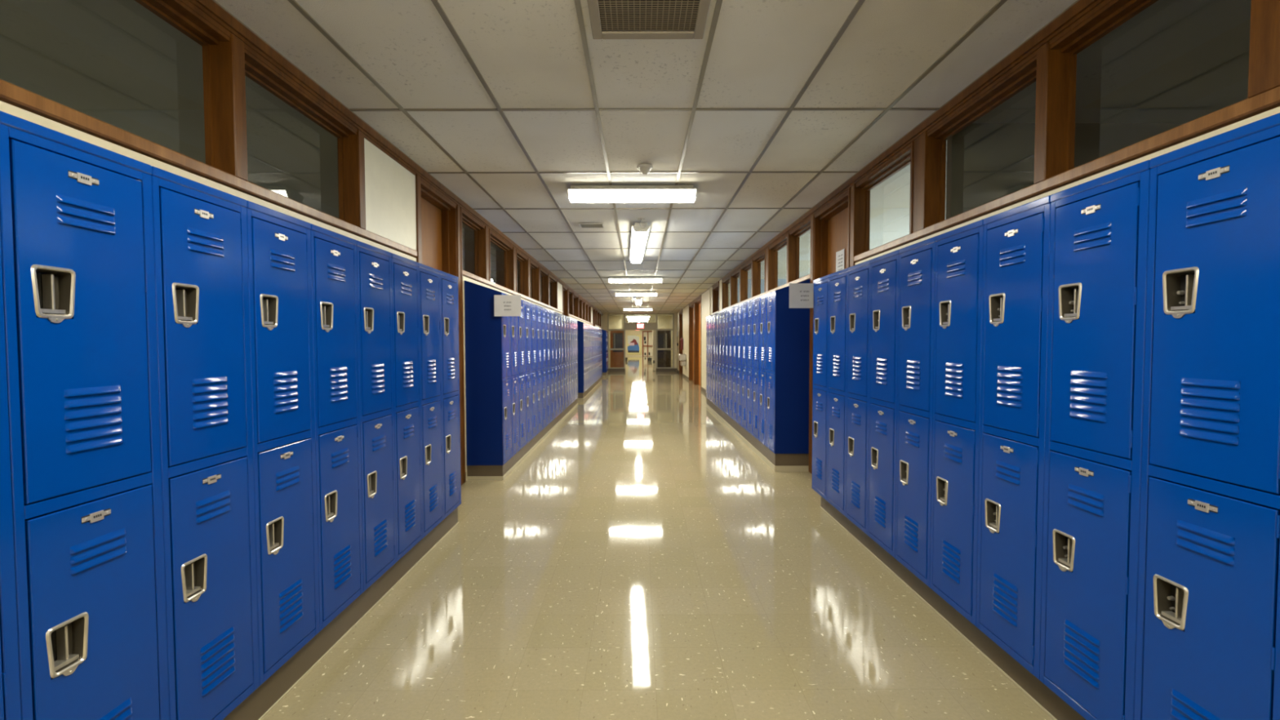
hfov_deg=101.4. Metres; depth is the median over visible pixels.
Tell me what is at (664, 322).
wall
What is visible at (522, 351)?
locker
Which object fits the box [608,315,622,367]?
wall
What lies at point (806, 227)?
window frame
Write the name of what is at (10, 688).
locker
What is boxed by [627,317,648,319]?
ceiling light
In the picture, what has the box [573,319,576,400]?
locker
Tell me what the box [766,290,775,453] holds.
locker
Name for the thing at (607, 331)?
locker
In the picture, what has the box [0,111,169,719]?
locker
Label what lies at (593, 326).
locker
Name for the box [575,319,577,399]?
locker
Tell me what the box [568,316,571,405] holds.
locker
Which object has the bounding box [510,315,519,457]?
locker
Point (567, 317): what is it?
locker
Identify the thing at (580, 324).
end panel
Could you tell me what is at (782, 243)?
window frame
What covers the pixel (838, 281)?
locker
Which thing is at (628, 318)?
diffuser
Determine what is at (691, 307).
door
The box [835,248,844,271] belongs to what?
paper notice
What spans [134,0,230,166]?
window frame
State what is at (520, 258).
window frame
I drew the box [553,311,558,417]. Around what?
locker
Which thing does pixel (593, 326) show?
locker
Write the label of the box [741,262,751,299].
window
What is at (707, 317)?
locker
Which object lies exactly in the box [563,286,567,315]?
door
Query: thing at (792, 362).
end panel
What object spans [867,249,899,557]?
locker
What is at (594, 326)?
locker
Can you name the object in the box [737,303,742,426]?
locker
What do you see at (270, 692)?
trim
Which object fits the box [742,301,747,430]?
locker
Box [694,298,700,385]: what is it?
door
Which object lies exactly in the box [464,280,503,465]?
end panel
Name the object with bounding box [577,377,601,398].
trim
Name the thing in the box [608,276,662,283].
ceiling light
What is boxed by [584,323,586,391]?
locker
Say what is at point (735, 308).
locker
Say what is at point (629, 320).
ceiling light
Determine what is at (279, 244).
locker
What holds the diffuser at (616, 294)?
attached to the ceiling light at (618, 293)
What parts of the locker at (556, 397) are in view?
door, door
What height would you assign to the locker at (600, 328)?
1.954 m
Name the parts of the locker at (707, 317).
door, door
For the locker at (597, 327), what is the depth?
18.31 m
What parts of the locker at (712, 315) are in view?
door, door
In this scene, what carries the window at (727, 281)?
in the wall at (704, 296)
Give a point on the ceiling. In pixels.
(509, 105)
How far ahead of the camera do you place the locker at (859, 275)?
3.63 m
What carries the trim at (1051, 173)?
attached to the wall at (704, 296)
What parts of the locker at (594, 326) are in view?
door, door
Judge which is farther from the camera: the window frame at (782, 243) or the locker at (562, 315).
the locker at (562, 315)
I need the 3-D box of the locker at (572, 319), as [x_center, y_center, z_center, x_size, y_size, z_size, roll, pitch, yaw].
[-1.649,-0.053,11.345,0.394,1.954,0.374,0,2,0]
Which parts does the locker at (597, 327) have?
door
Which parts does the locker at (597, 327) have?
door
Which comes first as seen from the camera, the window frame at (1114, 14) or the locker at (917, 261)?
the window frame at (1114, 14)
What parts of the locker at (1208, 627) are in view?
handle, handle, number plate, door, number plate, door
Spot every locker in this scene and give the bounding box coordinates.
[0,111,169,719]
[0,226,21,719]
[151,166,259,719]
[245,200,319,685]
[310,223,363,631]
[356,240,396,591]
[391,253,422,561]
[418,262,444,537]
[440,270,461,519]
[501,292,511,464]
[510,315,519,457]
[518,299,526,450]
[524,301,532,444]
[530,303,537,438]
[536,305,542,433]
[541,306,546,429]
[546,308,551,425]
[550,310,555,422]
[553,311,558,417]
[557,312,561,414]
[560,314,564,412]
[563,315,566,409]
[566,315,568,407]
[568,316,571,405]
[571,317,573,403]
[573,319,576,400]
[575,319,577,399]
[583,322,585,392]
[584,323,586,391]
[586,323,587,389]
[587,324,589,388]
[588,324,590,386]
[590,324,591,386]
[591,324,592,385]
[592,325,593,384]
[593,326,595,383]
[594,326,595,382]
[595,327,596,381]
[596,327,597,380]
[597,327,598,379]
[598,328,599,378]
[599,328,599,378]
[600,328,600,377]
[600,328,601,377]
[601,350,602,376]
[606,330,607,371]
[607,331,608,362]
[706,315,708,399]
[708,315,711,400]
[711,314,713,403]
[713,313,715,404]
[715,311,719,407]
[718,311,722,409]
[721,309,725,412]
[724,308,728,415]
[728,306,733,419]
[733,305,737,422]
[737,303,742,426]
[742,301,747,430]
[746,298,753,435]
[752,296,759,440]
[759,293,767,446]
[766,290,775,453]
[811,275,829,500]
[826,267,848,515]
[844,259,871,534]
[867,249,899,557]
[894,236,935,587]
[929,218,983,626]
[976,195,1050,679]
[1040,160,1151,719]
[1133,112,1279,719]
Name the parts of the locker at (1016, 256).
handle, handle, number plate, door, number plate, door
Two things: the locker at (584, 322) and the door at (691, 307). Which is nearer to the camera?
the locker at (584, 322)
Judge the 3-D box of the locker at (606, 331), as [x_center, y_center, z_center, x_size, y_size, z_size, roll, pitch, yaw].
[-1.668,-0.451,23.459,0.394,1.954,0.374,0,2,0]
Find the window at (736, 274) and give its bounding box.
[731,270,739,303]
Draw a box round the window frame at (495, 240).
[489,231,512,288]
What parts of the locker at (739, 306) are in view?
door, door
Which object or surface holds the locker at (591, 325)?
on the trim at (580, 395)
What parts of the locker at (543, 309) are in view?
door, door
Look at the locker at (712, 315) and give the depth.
10.88 m
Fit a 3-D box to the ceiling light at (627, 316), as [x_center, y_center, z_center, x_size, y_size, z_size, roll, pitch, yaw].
[-0.098,-2.337,28.138,1.250,0.116,0.260,0,2,0]
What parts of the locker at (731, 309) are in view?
door, door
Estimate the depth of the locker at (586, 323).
14.54 m
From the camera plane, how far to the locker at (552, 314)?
8.69 m
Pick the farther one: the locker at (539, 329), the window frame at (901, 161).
the locker at (539, 329)
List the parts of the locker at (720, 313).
door, door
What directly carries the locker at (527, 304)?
on the trim at (473, 472)
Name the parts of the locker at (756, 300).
handle, door, door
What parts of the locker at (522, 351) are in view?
handle, handle, door, door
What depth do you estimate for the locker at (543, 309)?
7.94 m
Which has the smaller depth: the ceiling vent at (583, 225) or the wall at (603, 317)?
the ceiling vent at (583, 225)
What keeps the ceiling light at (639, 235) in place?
attached to the ceiling
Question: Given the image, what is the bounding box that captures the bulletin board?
[626,334,641,355]
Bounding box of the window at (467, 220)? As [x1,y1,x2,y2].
[462,210,484,275]
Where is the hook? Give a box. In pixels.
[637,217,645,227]
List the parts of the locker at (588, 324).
door, door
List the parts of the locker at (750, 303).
door, door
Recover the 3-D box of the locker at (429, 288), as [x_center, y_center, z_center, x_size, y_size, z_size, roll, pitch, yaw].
[-1.637,0.207,3.647,0.394,1.954,0.374,0,2,0]
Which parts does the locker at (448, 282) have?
handle, handle, door, door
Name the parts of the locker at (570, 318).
door, door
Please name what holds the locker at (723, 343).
on the trim at (776, 462)
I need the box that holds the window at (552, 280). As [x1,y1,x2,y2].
[549,275,556,306]
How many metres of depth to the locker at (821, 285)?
4.39 m
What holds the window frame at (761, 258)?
in the wall at (704, 296)
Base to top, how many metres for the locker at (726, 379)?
1.954 m
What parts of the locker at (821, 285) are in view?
handle, handle, door, door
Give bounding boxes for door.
[420,179,457,276]
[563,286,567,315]
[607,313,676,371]
[679,311,682,373]
[688,303,693,380]
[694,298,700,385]
[813,191,848,279]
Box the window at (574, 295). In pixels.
[573,293,577,315]
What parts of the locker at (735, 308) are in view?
door, door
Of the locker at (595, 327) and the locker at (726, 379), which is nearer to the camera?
the locker at (726, 379)
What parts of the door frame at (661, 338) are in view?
vision glass, vision glass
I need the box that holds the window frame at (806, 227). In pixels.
[789,218,810,279]
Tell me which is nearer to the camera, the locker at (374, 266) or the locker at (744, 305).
the locker at (374, 266)
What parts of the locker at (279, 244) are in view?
handle, handle, door, number plate, door, number plate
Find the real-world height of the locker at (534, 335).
1.954 m
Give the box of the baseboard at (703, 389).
[676,369,706,393]
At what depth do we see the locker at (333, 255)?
2.50 m
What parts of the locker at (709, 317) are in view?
door, door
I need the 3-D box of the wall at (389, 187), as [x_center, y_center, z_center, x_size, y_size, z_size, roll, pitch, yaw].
[-1.948,-0.290,9.743,0.200,2.855,33.500,0,2,0]
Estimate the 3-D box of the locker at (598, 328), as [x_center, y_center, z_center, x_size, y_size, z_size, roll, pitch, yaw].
[-1.661,-0.292,18.670,0.394,1.954,0.374,0,2,0]
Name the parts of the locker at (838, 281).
handle, handle, door, door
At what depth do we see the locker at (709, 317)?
11.26 m
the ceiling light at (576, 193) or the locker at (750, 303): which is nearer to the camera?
the ceiling light at (576, 193)
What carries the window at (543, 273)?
in the wall at (389, 187)
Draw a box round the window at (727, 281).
[722,277,729,307]
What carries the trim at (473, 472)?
attached to the wall at (389, 187)
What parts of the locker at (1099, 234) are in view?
handle, handle, number plate, door, number plate, door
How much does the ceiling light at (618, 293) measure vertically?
0.116 m
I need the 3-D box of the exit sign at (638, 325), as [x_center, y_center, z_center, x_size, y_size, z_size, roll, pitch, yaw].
[0.021,-1.710,26.373,0.360,0.250,0.070,0,2,0]
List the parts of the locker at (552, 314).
door, door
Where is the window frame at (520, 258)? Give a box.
[516,251,527,293]
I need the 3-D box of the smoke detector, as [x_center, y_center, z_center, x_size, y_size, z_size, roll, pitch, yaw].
[0.040,-1.570,4.340,0.132,0.067,0.132,0,2,0]
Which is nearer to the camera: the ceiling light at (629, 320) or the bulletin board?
the ceiling light at (629, 320)
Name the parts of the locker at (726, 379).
door, door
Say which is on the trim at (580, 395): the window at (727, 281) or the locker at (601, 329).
the locker at (601, 329)
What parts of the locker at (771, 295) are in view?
handle, handle, door, door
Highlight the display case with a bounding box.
[642,331,652,355]
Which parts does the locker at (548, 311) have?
door, door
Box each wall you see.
[0,100,602,480]
[600,313,676,368]
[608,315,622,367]
[625,329,655,355]
[657,315,672,367]
[676,106,1279,389]
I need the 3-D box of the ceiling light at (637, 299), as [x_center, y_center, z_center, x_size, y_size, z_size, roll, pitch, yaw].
[-0.051,-1.988,17.644,0.218,0.116,2.400,0,2,0]
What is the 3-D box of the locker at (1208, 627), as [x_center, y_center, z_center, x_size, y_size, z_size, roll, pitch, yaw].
[1.706,0.261,1.398,0.394,1.954,0.374,0,2,0]
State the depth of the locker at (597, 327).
17.95 m
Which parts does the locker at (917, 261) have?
handle, handle, number plate, door, number plate, door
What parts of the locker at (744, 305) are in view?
door, door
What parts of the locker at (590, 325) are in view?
door, door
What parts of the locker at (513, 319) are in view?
handle, handle, door, door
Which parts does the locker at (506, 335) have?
handle, handle, door, door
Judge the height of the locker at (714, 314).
1.954 m
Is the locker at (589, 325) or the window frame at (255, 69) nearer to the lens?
the window frame at (255, 69)
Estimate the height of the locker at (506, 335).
1.954 m
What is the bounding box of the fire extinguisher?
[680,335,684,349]
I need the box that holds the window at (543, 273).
[540,269,547,302]
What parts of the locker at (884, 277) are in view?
handle, handle, number plate, door, number plate, door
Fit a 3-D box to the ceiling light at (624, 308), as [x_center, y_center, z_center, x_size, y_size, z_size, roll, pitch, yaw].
[-0.088,-2.131,21.941,1.200,0.116,0.260,0,2,0]
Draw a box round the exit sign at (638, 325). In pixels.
[636,323,644,328]
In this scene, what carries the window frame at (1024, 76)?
in the wall at (704, 296)
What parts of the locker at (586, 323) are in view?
door, door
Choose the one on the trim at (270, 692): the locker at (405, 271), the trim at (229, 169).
the locker at (405, 271)
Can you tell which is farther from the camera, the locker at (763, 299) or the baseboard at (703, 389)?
the baseboard at (703, 389)
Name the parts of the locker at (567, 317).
door, door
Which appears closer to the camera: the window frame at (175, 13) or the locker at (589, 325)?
the window frame at (175, 13)
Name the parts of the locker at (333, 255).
handle, handle, door, number plate, door, number plate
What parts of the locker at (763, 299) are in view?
handle, door, door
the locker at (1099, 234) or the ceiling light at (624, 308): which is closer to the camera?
the locker at (1099, 234)
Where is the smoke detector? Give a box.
[636,164,653,175]
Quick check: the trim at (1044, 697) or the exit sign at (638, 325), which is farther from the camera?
the exit sign at (638, 325)
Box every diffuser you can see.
[615,293,657,296]
[626,315,649,317]
[627,318,648,319]
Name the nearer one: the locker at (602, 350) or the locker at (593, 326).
the locker at (593, 326)
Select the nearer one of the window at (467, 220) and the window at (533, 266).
the window at (467, 220)
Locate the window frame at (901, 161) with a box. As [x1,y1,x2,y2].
[855,146,911,251]
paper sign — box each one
[493,294,520,315]
[789,283,813,307]
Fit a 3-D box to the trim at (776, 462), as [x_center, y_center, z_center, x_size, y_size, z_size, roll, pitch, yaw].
[1.703,1.055,8.902,0.386,0.205,6.023,0,2,0]
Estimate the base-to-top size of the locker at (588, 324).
1.954 m
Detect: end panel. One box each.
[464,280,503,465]
[577,320,583,392]
[601,328,606,372]
[774,279,809,453]
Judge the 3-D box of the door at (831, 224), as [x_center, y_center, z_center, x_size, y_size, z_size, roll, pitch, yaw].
[1.991,-0.139,5.271,0.178,2.830,0.960,0,2,0]
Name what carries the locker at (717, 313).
on the trim at (776, 462)
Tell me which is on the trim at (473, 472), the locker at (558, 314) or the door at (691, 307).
the locker at (558, 314)
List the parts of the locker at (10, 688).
door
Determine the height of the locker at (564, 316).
1.954 m
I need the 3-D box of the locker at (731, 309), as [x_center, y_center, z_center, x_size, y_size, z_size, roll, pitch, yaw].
[1.694,-0.018,8.675,0.394,1.954,0.374,0,2,0]
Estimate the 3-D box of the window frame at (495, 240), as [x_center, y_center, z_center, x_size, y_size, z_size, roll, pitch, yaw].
[-1.911,-1.296,7.018,0.128,0.614,1.200,0,2,0]
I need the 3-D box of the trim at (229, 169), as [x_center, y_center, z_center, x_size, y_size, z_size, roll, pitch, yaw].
[-1.901,-0.322,9.742,0.154,2.918,33.500,0,2,0]
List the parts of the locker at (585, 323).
door, door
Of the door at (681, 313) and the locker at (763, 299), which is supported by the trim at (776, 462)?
the locker at (763, 299)
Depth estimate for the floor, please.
2.91 m
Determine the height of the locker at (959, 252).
1.954 m
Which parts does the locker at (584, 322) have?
door, door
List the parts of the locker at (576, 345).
door, door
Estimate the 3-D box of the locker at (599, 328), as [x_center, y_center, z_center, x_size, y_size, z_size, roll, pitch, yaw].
[-1.661,-0.304,19.046,0.394,1.954,0.374,0,2,0]
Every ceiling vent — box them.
[578,222,604,228]
[586,0,711,39]
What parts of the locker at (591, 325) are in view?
door, door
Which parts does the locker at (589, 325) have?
door, door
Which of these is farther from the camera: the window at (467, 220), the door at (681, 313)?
the door at (681, 313)
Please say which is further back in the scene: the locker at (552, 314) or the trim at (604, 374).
the trim at (604, 374)
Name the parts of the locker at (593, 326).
door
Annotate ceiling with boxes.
[0,0,1251,328]
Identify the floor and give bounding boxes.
[261,355,1053,719]
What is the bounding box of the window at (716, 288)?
[713,285,718,311]
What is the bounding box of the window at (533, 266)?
[530,262,538,298]
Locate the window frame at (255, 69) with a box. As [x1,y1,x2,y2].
[244,48,356,220]
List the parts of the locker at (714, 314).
door, door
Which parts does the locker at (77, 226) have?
handle, handle, door, number plate, door, number plate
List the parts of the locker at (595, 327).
door, door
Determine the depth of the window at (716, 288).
13.46 m
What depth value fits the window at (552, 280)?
11.64 m
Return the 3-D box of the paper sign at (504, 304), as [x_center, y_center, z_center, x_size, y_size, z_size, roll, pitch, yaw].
[-1.385,-0.569,5.480,0.281,0.222,0.007,0,2,0]
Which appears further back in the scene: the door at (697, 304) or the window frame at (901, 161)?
the door at (697, 304)
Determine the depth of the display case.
55.91 m
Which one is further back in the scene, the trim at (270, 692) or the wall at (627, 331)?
the wall at (627, 331)
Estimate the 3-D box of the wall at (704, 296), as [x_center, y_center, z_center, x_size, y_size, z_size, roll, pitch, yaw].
[1.994,-0.332,9.773,0.200,2.918,33.550,0,2,0]
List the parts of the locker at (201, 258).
handle, handle, door, number plate, door, number plate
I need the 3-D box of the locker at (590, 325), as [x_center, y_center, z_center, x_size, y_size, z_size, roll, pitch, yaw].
[-1.656,-0.192,15.666,0.394,1.954,0.374,0,2,0]
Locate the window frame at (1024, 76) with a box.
[927,55,1036,222]
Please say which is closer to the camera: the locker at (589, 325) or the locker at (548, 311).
the locker at (548, 311)
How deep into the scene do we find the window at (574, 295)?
15.71 m
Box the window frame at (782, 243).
[768,235,786,288]
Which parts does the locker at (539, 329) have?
door, door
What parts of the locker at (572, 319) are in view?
door, door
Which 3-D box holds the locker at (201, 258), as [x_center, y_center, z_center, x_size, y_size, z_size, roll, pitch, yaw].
[-1.634,0.270,1.769,0.394,1.954,0.374,0,2,0]
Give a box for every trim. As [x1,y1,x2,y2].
[0,0,603,484]
[222,506,458,719]
[466,399,577,479]
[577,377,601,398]
[602,371,608,376]
[679,0,1279,473]
[706,398,808,471]
[820,496,1085,719]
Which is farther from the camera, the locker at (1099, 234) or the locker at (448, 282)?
the locker at (448, 282)
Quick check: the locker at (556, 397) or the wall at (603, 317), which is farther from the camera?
the wall at (603, 317)
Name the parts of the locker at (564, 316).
door, door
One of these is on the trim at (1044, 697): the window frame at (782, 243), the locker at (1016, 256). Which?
the locker at (1016, 256)
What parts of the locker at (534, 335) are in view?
door, door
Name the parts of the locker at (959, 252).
handle, handle, number plate, door, number plate, door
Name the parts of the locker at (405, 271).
handle, handle, door, door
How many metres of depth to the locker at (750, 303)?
7.14 m
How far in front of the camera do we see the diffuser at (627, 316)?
28.02 m
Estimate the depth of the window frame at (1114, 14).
2.30 m
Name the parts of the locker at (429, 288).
handle, handle, door, door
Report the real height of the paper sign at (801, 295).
0.216 m
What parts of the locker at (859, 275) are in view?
handle, handle, door, door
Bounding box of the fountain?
[678,353,686,365]
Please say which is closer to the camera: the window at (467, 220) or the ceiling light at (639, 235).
the window at (467, 220)
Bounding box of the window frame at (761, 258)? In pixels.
[753,252,764,294]
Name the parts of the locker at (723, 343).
door, door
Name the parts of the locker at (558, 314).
door, door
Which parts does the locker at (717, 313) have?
door, door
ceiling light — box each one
[567,185,697,202]
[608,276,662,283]
[615,291,657,296]
[623,307,652,311]
[626,315,649,317]
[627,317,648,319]
[628,320,648,321]
[629,222,649,262]
[635,296,641,305]
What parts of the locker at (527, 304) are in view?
handle, door, door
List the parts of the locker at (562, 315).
door, door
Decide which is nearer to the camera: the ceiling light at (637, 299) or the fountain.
the ceiling light at (637, 299)
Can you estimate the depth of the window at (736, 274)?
10.82 m
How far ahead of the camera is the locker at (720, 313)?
9.78 m
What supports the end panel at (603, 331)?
attached to the locker
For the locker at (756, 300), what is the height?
1.954 m
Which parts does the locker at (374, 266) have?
handle, handle, number plate, door, door, number plate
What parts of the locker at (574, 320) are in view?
door, door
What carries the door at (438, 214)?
in the wall at (389, 187)

